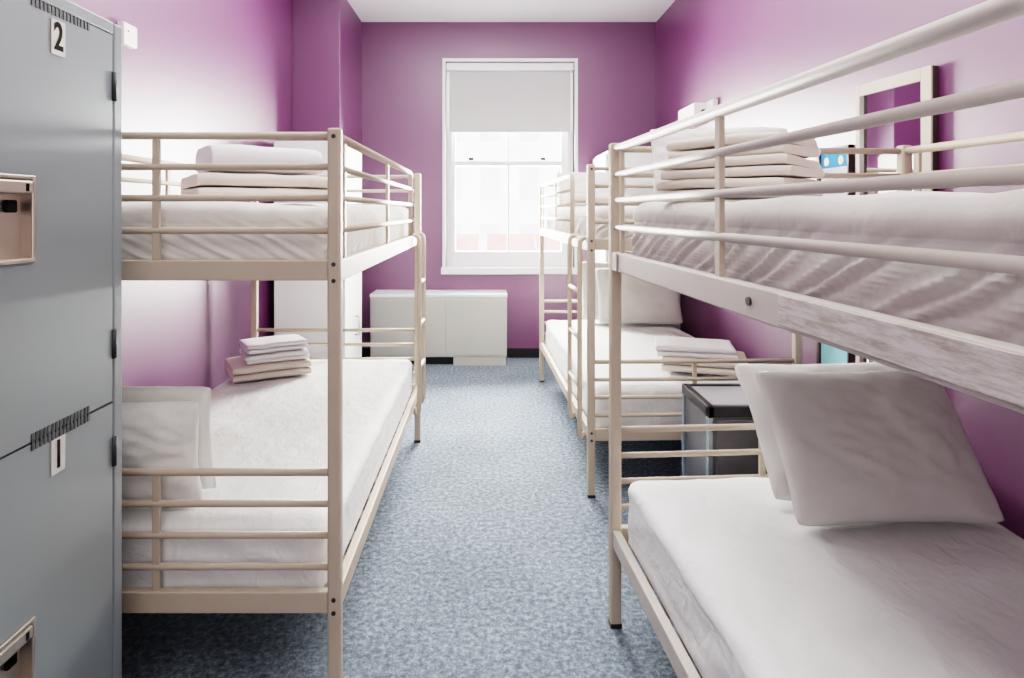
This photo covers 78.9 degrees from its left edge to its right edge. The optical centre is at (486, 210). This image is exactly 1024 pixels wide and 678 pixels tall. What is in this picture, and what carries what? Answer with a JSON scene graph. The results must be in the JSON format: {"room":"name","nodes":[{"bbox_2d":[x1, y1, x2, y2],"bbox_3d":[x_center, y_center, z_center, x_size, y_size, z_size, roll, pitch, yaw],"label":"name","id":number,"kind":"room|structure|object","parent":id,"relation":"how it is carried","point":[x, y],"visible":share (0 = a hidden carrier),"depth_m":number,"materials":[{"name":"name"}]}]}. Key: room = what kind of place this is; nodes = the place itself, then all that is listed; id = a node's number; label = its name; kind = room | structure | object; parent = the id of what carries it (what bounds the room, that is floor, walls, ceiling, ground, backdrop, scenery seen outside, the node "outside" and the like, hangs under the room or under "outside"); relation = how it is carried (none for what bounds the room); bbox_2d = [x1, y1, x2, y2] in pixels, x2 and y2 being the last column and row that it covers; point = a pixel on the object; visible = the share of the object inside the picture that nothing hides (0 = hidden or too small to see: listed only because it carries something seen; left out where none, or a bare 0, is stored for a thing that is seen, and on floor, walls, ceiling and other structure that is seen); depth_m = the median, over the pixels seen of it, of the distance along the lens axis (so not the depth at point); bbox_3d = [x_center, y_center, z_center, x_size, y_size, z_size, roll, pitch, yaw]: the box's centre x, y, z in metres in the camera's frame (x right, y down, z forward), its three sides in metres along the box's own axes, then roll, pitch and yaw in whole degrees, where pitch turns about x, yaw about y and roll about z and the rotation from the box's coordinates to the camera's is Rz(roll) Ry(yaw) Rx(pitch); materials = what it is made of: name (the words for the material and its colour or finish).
{"room":"dormitory","nodes":[
{"label":"dormitory","id":0,"kind":"room"},
{"bbox_2d":[69,0,291,389],"bbox_3d":[-1.606,-0.199,2.215,0.120,3.127,7.870,0,0,0],"label":"wall","id":1,"kind":"structure","parent":0,"point":[195,65],"depth_m":3.28,"materials":[{"name":"purple paint"}]},
{"bbox_2d":[117,21,136,48],"bbox_3d":[-1.529,-0.747,2.645,0.034,0.092,0.100,0,0,0],"label":"alarm box","id":2,"kind":"object","parent":1,"relation":"attached to","point":[129,32],"visible":0.91,"depth_m":2.63,"materials":[{"name":"white plastic"}]},
{"bbox_2d":[292,0,361,143],"bbox_3d":[-1.356,-0.199,5.365,0.380,3.127,0.870,0,0,0],"label":"pillar","id":3,"kind":"structure","parent":0,"point":[326,34],"depth_m":4.93,"materials":[{"name":"purple paint"}]},
{"bbox_2d":[122,358,702,677],"bbox_3d":[0.015,1.415,2.215,3.362,0.100,7.870,0,0,0],"label":"floor","id":4,"kind":"structure","parent":0,"point":[485,552],"depth_m":2.34,"materials":[{"name":"blue carpet"}]},
{"bbox_2d":[0,0,121,677],"bbox_3d":[-1.190,0.459,1.278,0.621,1.812,0.467,0,0,0],"label":"locker","id":5,"kind":"object","parent":4,"relation":"on","point":[61,61],"visible":1,"depth_m":1.29,"materials":[{"name":"grey metal"}]},
{"bbox_2d":[0,616,35,677],"bbox_3d":[-0.896,0.869,1.150,0.028,0.154,0.134,0,0,0],"label":"handle","id":6,"kind":"object","parent":5,"relation":"on","point":[18,644],"depth_m":1.19,"materials":[{"name":"silver metal"}]},
{"bbox_2d":[0,173,35,264],"bbox_3d":[-0.896,0.015,1.150,0.028,0.168,0.134,0,0,0],"label":"handle","id":7,"kind":"object","parent":5,"relation":"on","point":[17,190],"depth_m":1.19,"materials":[{"name":"silver metal"}]},
{"bbox_2d":[122,128,425,677],"bbox_3d":[-0.876,0.571,2.680,1.036,1.588,2.040,0,0,0],"label":"bunk bed","id":8,"kind":"object","parent":4,"relation":"on","point":[339,266],"visible":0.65,"depth_m":1.67,"materials":[{"name":"beige metal"}]},
{"bbox_2d":[122,202,407,259],"bbox_3d":[-0.892,0.068,2.680,0.913,0.214,1.927,0,0,0],"label":"mattress","id":9,"kind":"object","parent":8,"relation":"on","point":[134,214],"visible":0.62,"depth_m":1.72,"materials":[{"name":"white fabric"}]},
{"bbox_2d":[180,173,326,194],"bbox_3d":[-0.762,-0.076,2.068,0.421,0.086,0.286,0,0,-36],"label":"folded blanket","id":10,"kind":"object","parent":9,"relation":"on","point":[200,183],"visible":0.72,"depth_m":1.95,"materials":[{"name":"beige fabric"}]},
{"bbox_2d":[195,144,322,175],"bbox_3d":[-0.750,-0.166,2.056,0.350,0.088,0.218,0,0,-38],"label":"folded towel","id":11,"kind":"object","parent":10,"relation":"on","point":[213,153],"visible":0.79,"depth_m":1.97,"materials":[{"name":"white fabric"}]},
{"bbox_2d":[122,359,412,587],"bbox_3d":[-0.892,0.956,2.680,0.925,0.218,1.940,0,0,0],"label":"mattress","id":12,"kind":"object","parent":8,"relation":"on","point":[279,422],"visible":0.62,"depth_m":2.09,"materials":[{"name":"white fabric"}]},
{"bbox_2d":[122,401,202,499],"bbox_3d":[-1.084,0.693,1.767,0.537,0.306,0.131,0,0,3],"label":"pillow","id":13,"kind":"object","parent":12,"relation":"on","point":[161,434],"visible":0.3,"depth_m":1.73,"materials":[{"name":"white fabric"}]},
{"bbox_2d":[122,386,215,488],"bbox_3d":[-1.091,0.686,1.887,0.537,0.320,0.131,0,0,3],"label":"pillow","id":14,"kind":"object","parent":12,"relation":"on","point":[130,394],"visible":0.17,"depth_m":1.85,"materials":[{"name":"white fabric"}]},
{"bbox_2d":[225,356,311,382],"bbox_3d":[-1.148,0.806,3.259,0.381,0.077,0.304,0,0,-30],"label":"folded blanket","id":15,"kind":"object","parent":12,"relation":"on","point":[236,368],"visible":0.75,"depth_m":3.14,"materials":[{"name":"beige fabric"}]},
{"bbox_2d":[240,348,309,364],"bbox_3d":[-1.118,0.744,3.272,0.318,0.050,0.245,0,0,-28],"label":"folded towel","id":16,"kind":"object","parent":15,"relation":"on","point":[298,353],"visible":0.65,"depth_m":3.17,"materials":[{"name":"white fabric"}]},
{"bbox_2d":[239,334,308,354],"bbox_3d":[-1.125,0.696,3.283,0.306,0.051,0.231,0,0,-32],"label":"folded towel","id":17,"kind":"object","parent":16,"relation":"on","point":[268,344],"visible":1,"depth_m":3.21,"materials":[{"name":"white fabric"}]},
{"bbox_2d":[274,141,361,356],"bbox_3d":[-1.220,0.438,4.630,0.531,1.855,0.586,0,0,0],"label":"wardrobe","id":18,"kind":"object","parent":4,"relation":"on","point":[297,304],"visible":0.34,"depth_m":4.34,"materials":[{"name":"white laminate"}]},
{"bbox_2d":[370,290,506,365],"bbox_3d":[-0.427,1.049,5.638,1.214,0.632,0.316,0,0,0],"label":"radiator","id":19,"kind":"object","parent":4,"relation":"on","point":[464,327],"visible":0.99,"depth_m":5.48,"materials":[{"name":"white metal"}]},
{"bbox_2d":[593,151,679,328],"bbox_3d":[1.248,0.438,5.345,0.645,1.855,0.600,0,0,0],"label":"wardrobe","id":20,"kind":"object","parent":4,"relation":"on","point":[631,159],"visible":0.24,"depth_m":5.04,"materials":[{"name":"white laminate"}]},
{"bbox_2d":[539,164,801,497],"bbox_3d":[0.950,0.571,3.985,1.072,1.588,2.040,0,0,-2],"label":"bunk bed","id":21,"kind":"object","parent":4,"relation":"on","point":[588,243],"visible":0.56,"depth_m":2.98,"materials":[{"name":"beige metal"}]},
{"bbox_2d":[547,206,636,238],"bbox_3d":[0.966,0.069,3.985,0.945,0.212,1.924,0,0,-2],"label":"mattress","id":22,"kind":"object","parent":21,"relation":"on","point":[601,212],"visible":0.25,"depth_m":3.36,"materials":[{"name":"white fabric"}]},
{"bbox_2d":[556,172,627,203],"bbox_3d":[0.815,-0.170,4.775,0.547,0.267,0.209,0,0,-4],"label":"pillow","id":23,"kind":"object","parent":22,"relation":"on","point":[580,178],"visible":0.36,"depth_m":4.73,"materials":[{"name":"white fabric"}]},
{"bbox_2d":[562,194,630,205],"bbox_3d":[0.736,-0.075,4.195,0.406,0.084,0.313,0,0,-5],"label":"folded blanket","id":24,"kind":"object","parent":22,"relation":"on","point":[580,199],"visible":0.41,"depth_m":4.05,"materials":[{"name":"beige fabric"}]},
{"bbox_2d":[546,320,739,427],"bbox_3d":[0.967,0.963,3.985,0.959,0.235,1.940,0,0,-2],"label":"mattress","id":25,"kind":"object","parent":21,"relation":"on","point":[637,339],"visible":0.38,"depth_m":3.41,"materials":[{"name":"white fabric"}]},
{"bbox_2d":[582,262,608,319],"bbox_3d":[1.018,0.617,4.822,0.586,0.436,0.198,0,0,-2],"label":"pillow","id":26,"kind":"object","parent":25,"relation":"on","point":[584,264],"visible":0.12,"depth_m":4.79,"materials":[{"name":"white fabric"}]},
{"bbox_2d":[595,268,682,323],"bbox_3d":[1.140,0.638,4.683,0.625,0.399,0.210,0,0,0],"label":"pillow","id":27,"kind":"object","parent":25,"relation":"on","point":[642,301],"visible":0.57,"depth_m":4.62,"materials":[{"name":"white fabric"}]},
{"bbox_2d":[661,351,747,375],"bbox_3d":[1.165,0.801,3.345,0.424,0.073,0.343,0,0,18],"label":"folded blanket","id":28,"kind":"object","parent":25,"relation":"on","point":[728,369],"visible":0.44,"depth_m":3.19,"materials":[{"name":"beige fabric"}]},
{"bbox_2d":[654,337,737,358],"bbox_3d":[1.119,0.737,3.365,0.407,0.058,0.286,0,0,14],"label":"folded towel","id":29,"kind":"object","parent":28,"relation":"on","point":[664,346],"visible":0.99,"depth_m":3.26,"materials":[{"name":"white fabric"}]},
{"bbox_2d":[682,383,767,475],"bbox_3d":[1.149,1.065,2.600,0.571,0.600,0.332,0,0,0],"label":"nightstand","id":30,"kind":"object","parent":4,"relation":"on","point":[702,403],"visible":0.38,"depth_m":2.45,"materials":[{"name":"black metal"}]},
{"bbox_2d":[608,0,1023,677],"bbox_3d":[0.971,0.571,1.084,1.072,1.588,2.040,0,0,-4],"label":"bunk bed","id":31,"kind":"object","parent":4,"relation":"on","point":[990,370],"visible":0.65,"depth_m":0.97,"materials":[{"name":"beige metal"}]},
{"bbox_2d":[628,477,1023,677],"bbox_3d":[0.987,0.963,1.085,0.959,0.235,1.939,0,0,-4],"label":"mattress","id":32,"kind":"object","parent":31,"relation":"on","point":[749,590],"visible":0.79,"depth_m":1.43,"materials":[{"name":"white fabric"}]},
{"bbox_2d":[735,362,896,500],"bbox_3d":[1.110,0.674,1.941,0.572,0.343,0.291,0,0,-2],"label":"pillow","id":33,"kind":"object","parent":32,"relation":"on","point":[746,373],"visible":0.22,"depth_m":1.96,"materials":[{"name":"white fabric"}]},
{"bbox_2d":[756,370,1004,525],"bbox_3d":[1.105,0.662,1.786,0.572,0.360,0.291,0,0,-2],"label":"pillow","id":34,"kind":"object","parent":32,"relation":"on","point":[882,446],"visible":0.98,"depth_m":1.72,"materials":[{"name":"white fabric"}]},
{"bbox_2d":[631,189,1023,345],"bbox_3d":[0.987,0.070,1.085,0.944,0.210,1.924,0,0,-4],"label":"mattress","id":35,"kind":"object","parent":31,"relation":"on","point":[990,305],"visible":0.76,"depth_m":0.87,"materials":[{"name":"white fabric"}]},
{"bbox_2d":[650,127,787,201],"bbox_3d":[0.739,-0.148,1.964,0.431,0.237,0.136,0,0,5],"label":"pillow","id":36,"kind":"object","parent":35,"relation":"on","point":[659,151],"visible":0.2,"depth_m":1.97,"materials":[{"name":"white fabric"}]},
{"bbox_2d":[656,177,822,199],"bbox_3d":[0.667,-0.059,1.656,0.259,0.053,0.340,0,0,-42],"label":"folded blanket","id":37,"kind":"object","parent":35,"relation":"on","point":[684,185],"visible":0.44,"depth_m":1.57,"materials":[{"name":"beige fabric"}]},
{"bbox_2d":[658,153,824,180],"bbox_3d":[0.667,-0.112,1.649,0.239,0.055,0.351,0,0,-44],"label":"folded towel","id":38,"kind":"object","parent":37,"relation":"on","point":[776,164],"visible":0.81,"depth_m":1.53,"materials":[{"name":"beige fabric"}]},
{"bbox_2d":[666,132,820,158],"bbox_3d":[0.675,-0.166,1.653,0.226,0.059,0.319,0,0,-40],"label":"folded towel","id":39,"kind":"object","parent":38,"relation":"on","point":[807,148],"visible":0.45,"depth_m":1.57,"materials":[{"name":"beige fabric"}]},
{"bbox_2d":[362,22,655,347],"bbox_3d":[0.015,-0.199,5.975,3.122,3.127,0.350,0,0,0],"label":"wall","id":40,"kind":"structure","parent":0,"point":[402,61],"depth_m":5.80,"materials":[{"name":"purple paint"}]},
{"bbox_2d":[362,348,551,357],"bbox_3d":[0.205,1.321,5.793,2.742,0.088,0.014,0,0,0],"label":"baseboard","id":41,"kind":"structure","parent":40,"relation":"attached to","point":[511,352],"depth_m":5.79,"materials":[{"name":"black wood"}]},
{"bbox_2d":[441,58,577,273],"bbox_3d":[0.215,-0.417,5.860,1.280,2.005,0.240,0,0,0],"label":"window","id":42,"kind":"structure","parent":40,"relation":"in","point":[453,261],"depth_m":5.88,"materials":[{"name":"white wood"}]},
{"bbox_2d":[446,63,573,131],"bbox_3d":[0.215,-1.064,5.845,1.192,0.648,0.066,0,0,0],"label":"roller blind","id":43,"kind":"object","parent":42,"relation":"attached to","point":[483,97],"visible":1,"depth_m":5.85,"materials":[{"name":"grey fabric"}]},
{"bbox_2d":[347,0,674,21],"bbox_3d":[0.015,-1.812,2.215,3.362,0.100,7.870,0,0,0],"label":"ceiling","id":44,"kind":"structure","parent":0,"point":[366,10],"depth_m":5.47,"materials":[{"name":"white paint"}]},
{"bbox_2d":[656,0,1023,538],"bbox_3d":[1.636,-0.199,2.215,0.120,3.127,7.870,0,0,0],"label":"wall","id":45,"kind":"structure","parent":0,"point":[724,51],"depth_m":2.87,"materials":[{"name":"purple paint"}]},
{"bbox_2d":[678,99,717,127],"bbox_3d":[1.514,-0.698,4.480,0.125,0.135,0.480,0,0,0],"label":"emergency light","id":46,"kind":"object","parent":45,"relation":"attached to","point":[694,108],"visible":0.51,"depth_m":4.36,"materials":[{"name":"white plastic"}]},
{"bbox_2d":[817,144,853,363],"bbox_3d":[1.564,0.219,2.800,0.024,1.012,0.260,0,0,0],"label":"framed poster","id":47,"kind":"object","parent":45,"relation":"attached to","point":[830,163],"visible":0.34,"depth_m":2.79,"materials":[{"name":"blue paper"}]},
{"bbox_2d":[856,65,937,362],"bbox_3d":[1.538,0.253,2.353,0.029,1.524,0.375,0,0,-7],"label":"wall mirror","id":48,"kind":"object","parent":45,"relation":"attached to","point":[921,84],"visible":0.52,"depth_m":2.34,"materials":[{"name":"clear glass"}]},
{"label":"outside","id":49,"kind":"structure","parent":0,"visible":0},
{"bbox_3d":[0.000,4.415,14.400,28.000,0.100,15.200,0,0,0],"label":"street","id":50,"kind":"object","parent":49,"visible":0},
{"bbox_2d":[456,132,560,250],"bbox_3d":[0.500,-2.635,19.800,27.000,14.000,1.200,0,0,0],"label":"window glass","id":51,"kind":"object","parent":50,"relation":"on","point":[481,192],"visible":0.05,"depth_m":20.00,"materials":[{"name":"white"}]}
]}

